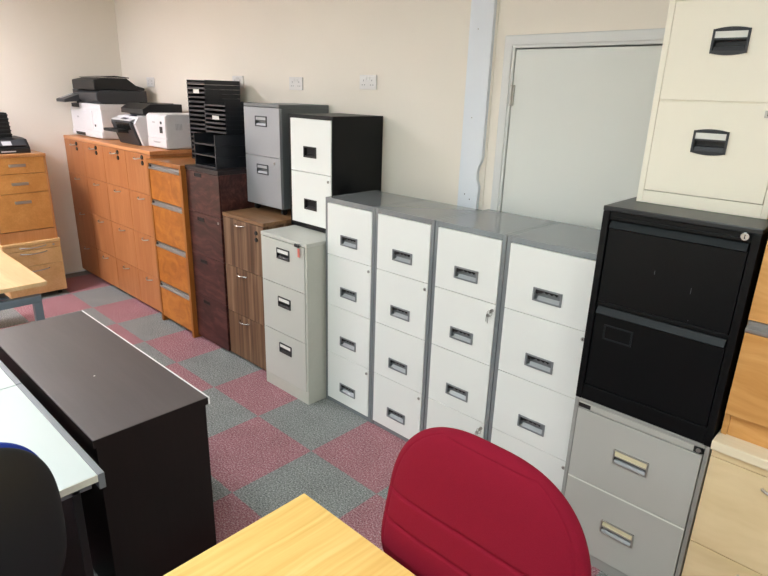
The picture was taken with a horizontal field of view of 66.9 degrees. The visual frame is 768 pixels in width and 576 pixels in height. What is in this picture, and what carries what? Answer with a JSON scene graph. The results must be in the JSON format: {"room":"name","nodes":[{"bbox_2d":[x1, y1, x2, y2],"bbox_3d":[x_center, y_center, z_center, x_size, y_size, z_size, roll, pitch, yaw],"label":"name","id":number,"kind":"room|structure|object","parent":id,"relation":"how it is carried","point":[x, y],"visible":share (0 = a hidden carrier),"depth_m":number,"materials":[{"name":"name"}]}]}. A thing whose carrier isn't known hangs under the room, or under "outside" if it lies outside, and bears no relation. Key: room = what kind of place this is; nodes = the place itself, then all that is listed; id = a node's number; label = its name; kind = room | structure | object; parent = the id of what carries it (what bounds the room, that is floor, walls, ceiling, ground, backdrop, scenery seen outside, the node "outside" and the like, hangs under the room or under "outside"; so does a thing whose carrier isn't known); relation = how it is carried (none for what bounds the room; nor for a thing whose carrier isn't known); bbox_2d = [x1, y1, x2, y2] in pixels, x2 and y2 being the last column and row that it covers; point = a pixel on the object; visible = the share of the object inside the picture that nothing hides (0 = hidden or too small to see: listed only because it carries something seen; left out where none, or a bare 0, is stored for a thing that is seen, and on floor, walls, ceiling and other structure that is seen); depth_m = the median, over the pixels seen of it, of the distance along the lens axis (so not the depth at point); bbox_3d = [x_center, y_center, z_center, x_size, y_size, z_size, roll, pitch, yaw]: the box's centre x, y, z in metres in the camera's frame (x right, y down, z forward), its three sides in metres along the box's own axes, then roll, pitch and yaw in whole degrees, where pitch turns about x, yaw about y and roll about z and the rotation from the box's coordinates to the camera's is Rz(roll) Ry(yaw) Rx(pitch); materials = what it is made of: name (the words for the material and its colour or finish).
{"room":"office furniture showroom","nodes":[
{"label":"office furniture showroom","id":0,"kind":"room"},
{"bbox_2d":[0,0,121,272],"bbox_3d":[-4.855,-0.994,3.998,0.100,2.800,6.185,18,25,40],"label":"wall","id":1,"kind":"structure","parent":0,"point":[45,45],"depth_m":5.51,"materials":[{"name":"paint"}]},
{"bbox_2d":[0,271,608,575],"bbox_3d":[-1.691,1.444,1.601,8.955,0.100,6.385,18,25,40],"label":"floor","id":2,"kind":"structure","parent":0,"point":[269,448],"depth_m":3.35,"materials":[{"name":"carpet"}]},
{"bbox_2d":[0,360,21,389],"bbox_3d":[-2.309,0.799,2.167,0.792,0.724,1.592,18,25,40],"label":"desk","id":3,"kind":"object","parent":2,"relation":"on","point":[8,379],"visible":0.22,"depth_m":2.38,"materials":[{"name":"white laminate"}]},
{"bbox_2d":[0,250,46,320],"bbox_3d":[-2.906,0.199,3.880,1.580,0.730,0.800,18,25,40],"label":"desk","id":4,"kind":"object","parent":2,"relation":"on","point":[14,276],"visible":0.7,"depth_m":3.54,"materials":[{"name":"brown wood"}]},
{"bbox_2d":[0,442,66,575],"bbox_3d":[-1.220,0.833,1.659,0.601,1.046,0.578,18,25,40],"label":"office chair","id":5,"kind":"object","parent":2,"relation":"on","point":[33,539],"visible":1,"depth_m":1.51,"materials":[{"name":"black fabric"}]},
{"bbox_2d":[0,229,66,298],"bbox_3d":[-3.325,-0.223,5.401,0.635,0.530,0.468,18,25,40],"label":"drawer pedestal","id":6,"kind":"object","parent":2,"relation":"on","point":[44,258],"visible":0.66,"depth_m":5.24,"materials":[{"name":"brown wood"}]},
{"bbox_2d":[0,150,57,245],"bbox_3d":[-3.317,-0.833,5.199,0.584,0.755,0.461,18,25,40],"label":"filing cabinet","id":7,"kind":"object","parent":6,"relation":"on","point":[26,203],"visible":0.98,"depth_m":5.04,"materials":[{"name":"brown wood"}]},
{"bbox_2d":[0,112,30,153],"bbox_3d":[-3.332,-1.336,4.996,0.383,0.325,0.377,18,25,40],"label":"printer","id":8,"kind":"object","parent":7,"relation":"on","point":[9,144],"visible":1,"depth_m":5.01,"materials":[{"name":"black plastic"}]},
{"bbox_2d":[0,112,11,137],"bbox_3d":[-3.402,-1.399,4.990,0.177,0.205,0.299,18,25,40],"label":"paper tray","id":9,"kind":"object","parent":8,"relation":"on","point":[5,132],"depth_m":5.03,"materials":[{"name":"black plastic"}]},
{"bbox_2d":[0,384,105,575],"bbox_3d":[-1.727,0.993,1.647,0.803,0.724,1.592,18,25,40],"label":"desk","id":10,"kind":"object","parent":2,"relation":"on","point":[24,421],"visible":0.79,"depth_m":1.94,"materials":[{"name":"white laminate"}]},
{"bbox_2d":[64,138,99,276],"bbox_3d":[-2.781,-0.829,5.948,0.451,1.360,0.648,18,25,40],"label":"filing cabinet","id":11,"kind":"object","parent":2,"relation":"on","point":[74,152],"visible":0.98,"depth_m":5.72,"materials":[{"name":"orange wood"}]},
{"bbox_2d":[63,135,191,154],"bbox_3d":[-2.254,-1.328,5.302,1.812,0.028,0.631,18,25,40],"label":"countertop","id":12,"kind":"structure","parent":11,"relation":"on","point":[149,150],"depth_m":4.85,"materials":[{"name":"orange wood"}]},
{"bbox_2d":[56,76,146,139],"bbox_3d":[-2.681,-1.717,5.500,0.710,0.556,0.590,18,25,40],"label":"printer","id":13,"kind":"object","parent":12,"relation":"on","point":[99,100],"visible":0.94,"depth_m":5.29,"materials":[{"name":"white plastic"}]},
{"bbox_2d":[81,76,128,78],"bbox_3d":[-2.610,-1.967,5.410,0.410,0.020,0.290,18,25,40],"label":"tray","id":14,"kind":"object","parent":13,"relation":"on","point":[82,77],"depth_m":5.33,"materials":[{"name":"black plastic"}]},
{"bbox_2d":[103,102,181,145],"bbox_3d":[-2.080,-1.423,5.022,0.440,0.342,0.510,18,25,40],"label":"printer","id":15,"kind":"object","parent":12,"relation":"on","point":[131,128],"visible":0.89,"depth_m":4.87,"materials":[{"name":"white plastic"}]},
{"bbox_2d":[103,127,128,132],"bbox_3d":[-2.278,-1.341,4.947,0.290,0.033,0.100,18,25,40],"label":"tray","id":16,"kind":"object","parent":15,"relation":"on","point":[113,129],"depth_m":4.88,"materials":[{"name":"black plastic"}]},
{"bbox_2d":[146,113,191,149],"bbox_3d":[-1.696,-1.304,4.814,0.322,0.272,0.400,18,25,40],"label":"printer","id":17,"kind":"object","parent":12,"relation":"on","point":[170,131],"visible":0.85,"depth_m":4.66,"materials":[{"name":"white plastic"}]},
{"bbox_2d":[82,142,119,288],"bbox_3d":[-2.453,-0.720,5.656,0.451,1.360,0.648,18,25,40],"label":"filing cabinet","id":18,"kind":"object","parent":2,"relation":"on","point":[93,153],"visible":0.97,"depth_m":5.43,"materials":[{"name":"orange wood"}]},
{"bbox_2d":[0,310,215,575],"bbox_3d":[-1.292,0.664,2.639,1.269,0.736,0.454,18,25,40],"label":"base cabinet","id":19,"kind":"object","parent":2,"relation":"on","point":[144,425],"visible":0.77,"depth_m":2.26,"materials":[{"name":"laminate"}]},
{"bbox_2d":[102,146,140,299],"bbox_3d":[-2.125,-0.611,5.363,0.451,1.360,0.648,18,25,40],"label":"filing cabinet","id":20,"kind":"object","parent":2,"relation":"on","point":[114,158],"visible":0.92,"depth_m":5.14,"materials":[{"name":"orange wood"}]},
{"bbox_2d":[125,150,191,311],"bbox_3d":[-1.797,-0.502,5.070,0.451,1.360,0.648,18,25,40],"label":"filing cabinet","id":21,"kind":"object","parent":2,"relation":"on","point":[136,163],"visible":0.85,"depth_m":4.86,"materials":[{"name":"orange wood"}]},
{"bbox_2d":[146,156,200,337],"bbox_3d":[-1.444,-0.370,4.746,0.534,1.338,0.644,18,25,40],"label":"filing cabinet","id":22,"kind":"object","parent":2,"relation":"on","point":[167,181],"visible":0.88,"depth_m":4.49,"materials":[{"name":"brown wood"}]},
{"bbox_3d":[-1.314,-1.038,4.592,0.259,0.031,0.304,18,25,40],"label":"tray","id":23,"kind":"object","parent":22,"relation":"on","visible":0},
{"bbox_3d":[-1.313,-1.099,4.571,0.259,0.031,0.304,18,25,40],"label":"tray","id":24,"kind":"object","parent":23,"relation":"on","visible":0},
{"bbox_3d":[-1.312,-1.130,4.561,0.259,0.031,0.304,18,25,40],"label":"tray","id":25,"kind":"object","parent":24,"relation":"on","visible":0},
{"bbox_3d":[-1.311,-1.161,4.550,0.259,0.031,0.304,18,25,40],"label":"tray","id":26,"kind":"object","parent":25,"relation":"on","visible":0},
{"bbox_3d":[-1.310,-1.192,4.540,0.259,0.031,0.304,18,25,40],"label":"tray","id":27,"kind":"object","parent":26,"relation":"on","visible":0},
{"bbox_2d":[190,129,205,132],"bbox_3d":[-1.309,-1.222,4.530,0.259,0.031,0.304,18,25,40],"label":"tray","id":28,"kind":"object","parent":27,"relation":"on","point":[191,130],"visible":0.2,"depth_m":4.54,"materials":[{"name":"grey plastic"}]},
{"bbox_2d":[190,124,206,129],"bbox_3d":[-1.308,-1.253,4.519,0.259,0.031,0.304,18,25,40],"label":"tray","id":29,"kind":"object","parent":28,"relation":"on","point":[192,126],"visible":0.22,"depth_m":4.51,"materials":[{"name":"grey plastic"}]},
{"bbox_2d":[189,120,205,125],"bbox_3d":[-1.307,-1.284,4.509,0.259,0.031,0.304,18,25,40],"label":"tray","id":30,"kind":"object","parent":29,"relation":"on","point":[195,122],"visible":0.22,"depth_m":4.50,"materials":[{"name":"grey plastic"}]},
{"bbox_2d":[189,115,205,120],"bbox_3d":[-1.306,-1.315,4.498,0.259,0.031,0.304,18,25,40],"label":"tray","id":31,"kind":"object","parent":30,"relation":"on","point":[198,118],"visible":0.22,"depth_m":4.48,"materials":[{"name":"grey plastic"}]},
{"bbox_2d":[189,111,204,116],"bbox_3d":[-1.305,-1.345,4.488,0.259,0.031,0.304,18,25,40],"label":"tray","id":32,"kind":"object","parent":31,"relation":"on","point":[192,113],"visible":0.22,"depth_m":4.48,"materials":[{"name":"grey plastic"}]},
{"bbox_2d":[188,107,204,111],"bbox_3d":[-1.304,-1.376,4.478,0.259,0.031,0.304,18,25,40],"label":"tray","id":33,"kind":"object","parent":32,"relation":"on","point":[197,109],"visible":0.22,"depth_m":4.47,"materials":[{"name":"grey plastic"}]},
{"bbox_2d":[188,102,204,107],"bbox_3d":[-1.303,-1.407,4.467,0.259,0.031,0.304,18,25,40],"label":"tray","id":34,"kind":"object","parent":33,"relation":"on","point":[190,104],"visible":0.22,"depth_m":4.45,"materials":[{"name":"grey plastic"}]},
{"bbox_2d":[188,98,240,102],"bbox_3d":[-1.302,-1.438,4.457,0.259,0.031,0.304,18,25,40],"label":"tray","id":35,"kind":"object","parent":34,"relation":"on","point":[197,100],"visible":0.58,"depth_m":4.41,"materials":[{"name":"grey plastic"}]},
{"bbox_2d":[187,93,240,98],"bbox_3d":[-1.301,-1.468,4.447,0.259,0.031,0.304,18,25,40],"label":"tray","id":36,"kind":"object","parent":35,"relation":"on","point":[190,95],"visible":0.93,"depth_m":4.38,"materials":[{"name":"grey plastic"}]},
{"bbox_2d":[187,89,239,94],"bbox_3d":[-1.301,-1.499,4.436,0.259,0.031,0.306,18,25,40],"label":"tray","id":37,"kind":"object","parent":36,"relation":"on","point":[199,91],"visible":0.95,"depth_m":4.36,"materials":[{"name":"grey plastic"}]},
{"bbox_2d":[187,84,239,89],"bbox_3d":[-1.299,-1.530,4.426,0.259,0.031,0.304,18,25,40],"label":"tray","id":38,"kind":"object","parent":37,"relation":"on","point":[189,86],"visible":0.99,"depth_m":4.36,"materials":[{"name":"grey plastic"}]},
{"bbox_2d":[186,80,239,85],"bbox_3d":[-1.298,-1.561,4.415,0.259,0.031,0.304,18,25,40],"label":"tray","id":39,"kind":"object","parent":38,"relation":"on","point":[205,82],"visible":0.98,"depth_m":4.34,"materials":[{"name":"grey plastic"}]},
{"bbox_2d":[185,164,264,350],"bbox_3d":[-1.075,-0.261,4.447,0.438,1.343,0.621,18,25,40],"label":"filing cabinet","id":40,"kind":"object","parent":2,"relation":"on","point":[211,192],"visible":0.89,"depth_m":4.16,"materials":[{"name":"brown wood"}]},
{"bbox_2d":[195,154,245,168],"bbox_3d":[-1.130,-0.917,4.170,0.278,0.074,0.336,18,25,40],"label":"tray","id":41,"kind":"object","parent":40,"relation":"on","point":[240,161],"visible":0.71,"depth_m":4.09,"materials":[{"name":"black plastic"}]},
{"bbox_2d":[194,144,246,157],"bbox_3d":[-1.128,-0.988,4.146,0.278,0.074,0.336,18,25,40],"label":"tray","id":42,"kind":"object","parent":41,"relation":"on","point":[204,150],"visible":0.74,"depth_m":4.07,"materials":[{"name":"black plastic"}]},
{"bbox_2d":[193,132,244,146],"bbox_3d":[-1.126,-1.059,4.122,0.278,0.074,0.336,18,25,40],"label":"tray","id":43,"kind":"object","parent":42,"relation":"on","point":[203,138],"visible":0.73,"depth_m":4.06,"materials":[{"name":"black plastic"}]},
{"bbox_2d":[206,128,244,133],"bbox_3d":[-1.084,-1.142,4.208,0.272,0.028,0.304,18,25,40],"label":"tray","id":44,"kind":"object","parent":43,"relation":"on","point":[222,131],"visible":0.53,"depth_m":4.11,"materials":[{"name":"grey plastic"}]},
{"bbox_2d":[206,123,244,129],"bbox_3d":[-1.083,-1.171,4.198,0.272,0.028,0.304,18,25,40],"label":"tray","id":45,"kind":"object","parent":44,"relation":"on","point":[208,125],"visible":0.55,"depth_m":4.09,"materials":[{"name":"grey plastic"}]},
{"bbox_2d":[205,119,243,124],"bbox_3d":[-1.082,-1.199,4.189,0.272,0.028,0.304,18,25,40],"label":"tray","id":46,"kind":"object","parent":45,"relation":"on","point":[211,121],"visible":0.52,"depth_m":4.09,"materials":[{"name":"grey plastic"}]},
{"bbox_2d":[205,114,243,120],"bbox_3d":[-1.082,-1.227,4.179,0.272,0.028,0.306,18,25,40],"label":"tray","id":47,"kind":"object","parent":46,"relation":"on","point":[214,117],"visible":0.6,"depth_m":4.06,"materials":[{"name":"grey plastic"}]},
{"bbox_2d":[205,110,243,115],"bbox_3d":[-1.080,-1.256,4.170,0.272,0.028,0.304,18,25,40],"label":"tray","id":48,"kind":"object","parent":47,"relation":"on","point":[208,112],"visible":0.53,"depth_m":4.07,"materials":[{"name":"grey plastic"}]},
{"bbox_2d":[204,106,243,111],"bbox_3d":[-1.080,-1.284,4.160,0.272,0.028,0.304,18,25,40],"label":"tray","id":49,"kind":"object","parent":48,"relation":"on","point":[213,108],"visible":0.58,"depth_m":4.05,"materials":[{"name":"grey plastic"}]},
{"bbox_2d":[204,101,253,106],"bbox_3d":[-1.079,-1.313,4.150,0.272,0.028,0.304,18,25,40],"label":"tray","id":50,"kind":"object","parent":49,"relation":"on","point":[206,103],"visible":0.79,"depth_m":4.10,"materials":[{"name":"grey plastic"}]},
{"bbox_2d":[222,206,292,369],"bbox_3d":[-0.748,-0.019,4.188,0.476,1.070,0.651,18,25,40],"label":"filing cabinet","id":51,"kind":"object","parent":2,"relation":"on","point":[243,228],"visible":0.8,"depth_m":3.96,"materials":[{"name":"brown wood"}]},
{"bbox_2d":[243,103,328,214],"bbox_3d":[-0.669,-0.899,4.013,0.392,0.712,0.420,18,25,40],"label":"filing cabinet","id":52,"kind":"object","parent":51,"relation":"on","point":[267,145],"visible":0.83,"depth_m":3.83,"materials":[{"name":"silver metal"}]},
{"bbox_2d":[163,493,415,575],"bbox_3d":[-0.584,1.204,1.116,0.600,0.730,1.600,18,25,40],"label":"desk","id":53,"kind":"object","parent":2,"relation":"on","point":[301,537],"visible":1,"depth_m":1.52,"materials":[{"name":"yellow wood"}]},
{"bbox_2d":[261,225,325,404],"bbox_3d":[-0.413,0.127,3.833,0.448,1.040,0.644,18,25,40],"label":"filing cabinet","id":54,"kind":"object","parent":2,"relation":"on","point":[293,256],"visible":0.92,"depth_m":3.58,"materials":[{"name":"white metal"}]},
{"bbox_2d":[289,113,382,232],"bbox_3d":[-0.309,-0.742,3.701,0.405,0.695,0.429,18,25,40],"label":"filing cabinet","id":55,"kind":"object","parent":54,"relation":"on","point":[332,154],"visible":0.85,"depth_m":3.54,"materials":[{"name":"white metal"}]},
{"bbox_2d":[305,200,314,207],"bbox_3d":[-0.451,-0.519,3.620,0.100,0.050,0.016,18,25,40],"label":"handle","id":56,"kind":"object","parent":55,"relation":"on","point":[308,203],"depth_m":3.63,"materials":[{"name":"plastic"}]},
{"bbox_2d":[305,148,314,155],"bbox_3d":[-0.442,-0.822,3.518,0.100,0.050,0.016,18,25,40],"label":"handle","id":57,"kind":"object","parent":55,"relation":"on","point":[308,151],"depth_m":3.53,"materials":[{"name":"plastic"}]},
{"bbox_2d":[326,190,423,421],"bbox_3d":[-0.073,0.101,3.536,0.400,1.300,0.408,18,25,40],"label":"filing cabinet","id":58,"kind":"object","parent":2,"relation":"on","point":[350,218],"visible":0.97,"depth_m":3.37,"materials":[{"name":"white metal"}]},
{"bbox_2d":[341,338,353,346],"bbox_3d":[-0.209,0.332,3.467,0.118,0.044,0.016,18,25,40],"label":"handle","id":59,"kind":"object","parent":58,"relation":"on","point":[345,342],"depth_m":3.47,"materials":[{"name":"grey plastic"}]},
{"bbox_2d":[341,291,354,296],"bbox_3d":[-0.200,0.036,3.367,0.118,0.044,0.016,18,25,40],"label":"handle","id":60,"kind":"object","parent":58,"relation":"on","point":[343,293],"depth_m":3.38,"materials":[{"name":"grey plastic"}]},
{"bbox_2d":[342,239,355,244],"bbox_3d":[-0.191,-0.259,3.267,0.118,0.044,0.016,18,25,40],"label":"handle","id":61,"kind":"object","parent":58,"relation":"on","point":[344,241],"depth_m":3.28,"materials":[{"name":"grey plastic"}]},
{"bbox_2d":[371,199,481,441],"bbox_3d":[0.218,0.198,3.276,0.400,1.300,0.408,18,25,40],"label":"filing cabinet","id":62,"kind":"object","parent":2,"relation":"on","point":[404,232],"visible":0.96,"depth_m":3.10,"materials":[{"name":"white metal"}]},
{"bbox_2d":[388,409,402,418],"bbox_3d":[0.073,0.725,3.307,0.118,0.044,0.016,18,25,40],"label":"handle","id":63,"kind":"object","parent":62,"relation":"on","point":[392,413],"depth_m":3.31,"materials":[{"name":"grey plastic"}]},
{"bbox_2d":[390,362,404,368],"bbox_3d":[0.082,0.429,3.207,0.118,0.044,0.016,18,25,40],"label":"handle","id":64,"kind":"object","parent":62,"relation":"on","point":[393,365],"depth_m":3.22,"materials":[{"name":"grey plastic"}]},
{"bbox_2d":[394,254,410,259],"bbox_3d":[0.100,-0.162,3.007,0.118,0.044,0.016,18,25,40],"label":"handle","id":65,"kind":"object","parent":62,"relation":"on","point":[398,256],"depth_m":3.01,"materials":[{"name":"grey plastic"}]},
{"bbox_2d":[381,427,591,575],"bbox_3d":[0.061,0.942,1.355,0.602,1.109,0.577,18,25,40],"label":"office chair","id":66,"kind":"object","parent":2,"relation":"on","point":[459,503],"visible":0.95,"depth_m":1.36,"materials":[{"name":"fabric"}]},
{"bbox_2d":[424,209,555,439],"bbox_3d":[0.522,0.291,3.027,0.400,1.300,0.474,18,25,40],"label":"filing cabinet","id":67,"kind":"object","parent":2,"relation":"on","point":[470,249],"visible":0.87,"depth_m":2.82,"materials":[{"name":"white metal"}]},
{"bbox_2d":[447,388,465,395],"bbox_3d":[0.374,0.526,2.946,0.118,0.044,0.016,18,25,40],"label":"handle","id":68,"kind":"object","parent":67,"relation":"on","point":[453,391],"depth_m":2.95,"materials":[{"name":"grey plastic"}]},
{"bbox_2d":[451,331,470,338],"bbox_3d":[0.383,0.230,2.846,0.118,0.044,0.016,18,25,40],"label":"handle","id":69,"kind":"object","parent":67,"relation":"on","point":[457,334],"depth_m":2.85,"materials":[{"name":"grey plastic"}]},
{"bbox_2d":[456,268,475,277],"bbox_3d":[0.392,-0.065,2.746,0.118,0.044,0.016,18,25,40],"label":"handle","id":70,"kind":"object","parent":67,"relation":"on","point":[460,272],"depth_m":2.75,"materials":[{"name":"grey plastic"}]},
{"bbox_2d":[487,222,600,490],"bbox_3d":[0.834,0.391,2.759,0.440,1.300,0.458,18,25,40],"label":"filing cabinet","id":71,"kind":"object","parent":2,"relation":"on","point":[549,270],"visible":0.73,"depth_m":2.56,"materials":[{"name":"white metal"}]},
{"bbox_2d":[519,417,542,429],"bbox_3d":[0.680,0.628,2.673,0.118,0.044,0.016,18,25,40],"label":"handle","id":72,"kind":"object","parent":71,"relation":"on","point":[528,423],"depth_m":2.67,"materials":[{"name":"grey plastic"}]},
{"bbox_2d":[527,355,550,367],"bbox_3d":[0.690,0.332,2.573,0.118,0.044,0.016,18,25,40],"label":"handle","id":73,"kind":"object","parent":71,"relation":"on","point":[533,361],"depth_m":2.57,"materials":[{"name":"grey plastic"}]},
{"bbox_2d":[534,289,559,300],"bbox_3d":[0.699,0.037,2.473,0.118,0.044,0.016,18,25,40],"label":"handle","id":74,"kind":"object","parent":71,"relation":"on","point":[541,294],"depth_m":2.47,"materials":[{"name":"grey plastic"}]},
{"bbox_2d":[561,396,711,575],"bbox_3d":[1.155,0.780,2.510,0.500,0.742,0.640,18,25,40],"label":"filing cabinet","id":75,"kind":"object","parent":2,"relation":"on","point":[633,486],"visible":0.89,"depth_m":2.26,"materials":[{"name":"grey metal"}]},
{"bbox_2d":[576,197,767,446],"bbox_3d":[1.177,0.061,2.270,0.502,0.773,0.637,18,25,40],"label":"filing cabinet","id":76,"kind":"object","parent":75,"relation":"on","point":[673,288],"visible":0.88,"depth_m":2.03,"materials":[{"name":"black metal"}]},
{"bbox_2d":[636,0,767,219],"bbox_3d":[1.259,-0.649,2.085,0.430,0.695,0.427,18,25,40],"label":"filing cabinet","id":77,"kind":"object","parent":76,"relation":"on","point":[706,148],"visible":1,"depth_m":1.96,"materials":[{"name":"beige metal"}]},
{"bbox_2d":[693,140,724,147],"bbox_3d":[1.116,-0.486,1.991,0.096,0.034,0.018,18,25,40],"label":"handle","id":78,"kind":"object","parent":77,"relation":"on","point":[696,143],"depth_m":1.99,"materials":[{"name":"black plastic"}]},
{"bbox_2d":[713,39,746,46],"bbox_3d":[1.125,-0.788,1.889,0.096,0.034,0.018,18,25,40],"label":"handle","id":79,"kind":"object","parent":77,"relation":"on","point":[716,42],"depth_m":1.89,"materials":[{"name":"black plastic"}]},
{"bbox_2d":[681,430,767,575],"bbox_3d":[1.497,0.878,2.165,0.476,0.797,0.699,18,25,40],"label":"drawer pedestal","id":80,"kind":"object","parent":2,"relation":"on","point":[729,536],"visible":0.84,"depth_m":1.98,"materials":[{"name":"beige wood"}]},
{"bbox_2d":[720,241,767,448],"bbox_3d":[1.538,0.128,1.932,0.466,0.775,0.626,18,25,40],"label":"filing cabinet","id":81,"kind":"object","parent":80,"relation":"on","point":[746,413],"visible":1,"depth_m":1.89,"materials":[{"name":"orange wood"}]},
{"bbox_2d":[114,0,669,209],"bbox_3d":[0.523,-0.600,3.321,8.955,2.800,0.120,18,25,40],"label":"wall","id":82,"kind":"structure","parent":0,"point":[417,50],"depth_m":3.62,"materials":[{"name":"paint"}]},
{"bbox_2d":[146,77,154,86],"bbox_3d":[-2.226,-1.962,5.539,0.146,0.086,0.014,18,25,40],"label":"wall socket","id":83,"kind":"object","parent":82,"relation":"attached to","point":[150,80],"visible":1,"depth_m":5.53,"materials":[{"name":"white plastic"}]},
{"bbox_2d":[232,76,243,87],"bbox_3d":[-1.150,-1.624,4.573,0.146,0.086,0.014,18,25,40],"label":"wall socket","id":84,"kind":"object","parent":82,"relation":"attached to","point":[234,78],"visible":0.79,"depth_m":4.55,"materials":[{"name":"white plastic"}]},
{"bbox_2d":[289,77,302,89],"bbox_3d":[-0.622,-1.444,4.103,0.146,0.086,0.014,18,25,40],"label":"wall socket","id":85,"kind":"object","parent":82,"relation":"attached to","point":[295,83],"visible":1,"depth_m":4.09,"materials":[{"name":"white plastic"}]},
{"bbox_2d":[360,75,376,89],"bbox_3d":[-0.100,-1.286,3.632,0.146,0.086,0.014,18,25,40],"label":"wall socket","id":86,"kind":"object","parent":82,"relation":"attached to","point":[369,82],"visible":1,"depth_m":3.62,"materials":[{"name":"white plastic"}]},
{"bbox_2d":[457,0,496,208],"bbox_3d":[0.484,-0.580,3.258,0.144,2.800,0.029,18,25,40],"label":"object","id":87,"kind":"structure","parent":82,"relation":"attached to","point":[483,12],"depth_m":3.10,"materials":[{"name":"paint"}]},
{"bbox_2d":[478,0,499,209],"bbox_3d":[0.539,-0.567,3.224,0.039,2.800,0.006,18,25,40],"label":"trim","id":88,"kind":"structure","parent":82,"relation":"attached to","point":[482,171],"depth_m":3.11,"materials":[{"name":"paint"}]},
{"bbox_2d":[490,28,664,210],"bbox_3d":[0.976,-0.137,2.986,0.987,2.164,0.118,18,25,40],"label":"trim","id":89,"kind":"structure","parent":82,"relation":"attached to","point":[638,37],"depth_m":2.85,"materials":[{"name":"white wood"}]},
{"bbox_2d":[501,46,661,229],"bbox_3d":[0.934,-0.100,2.961,0.869,2.088,0.097,18,25,40],"label":"door","id":90,"kind":"structure","parent":82,"relation":"in","point":[580,117],"depth_m":2.79,"materials":[{"name":"white paint"}]},
{"bbox_2d":[392,310,407,315],"bbox_3d":[0.091,0.133,3.107,0.118,0.044,0.016,18,25,40],"label":"handle","id":91,"kind":"object","parent":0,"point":[396,312],"depth_m":3.12,"materials":[{"name":"grey plastic"}]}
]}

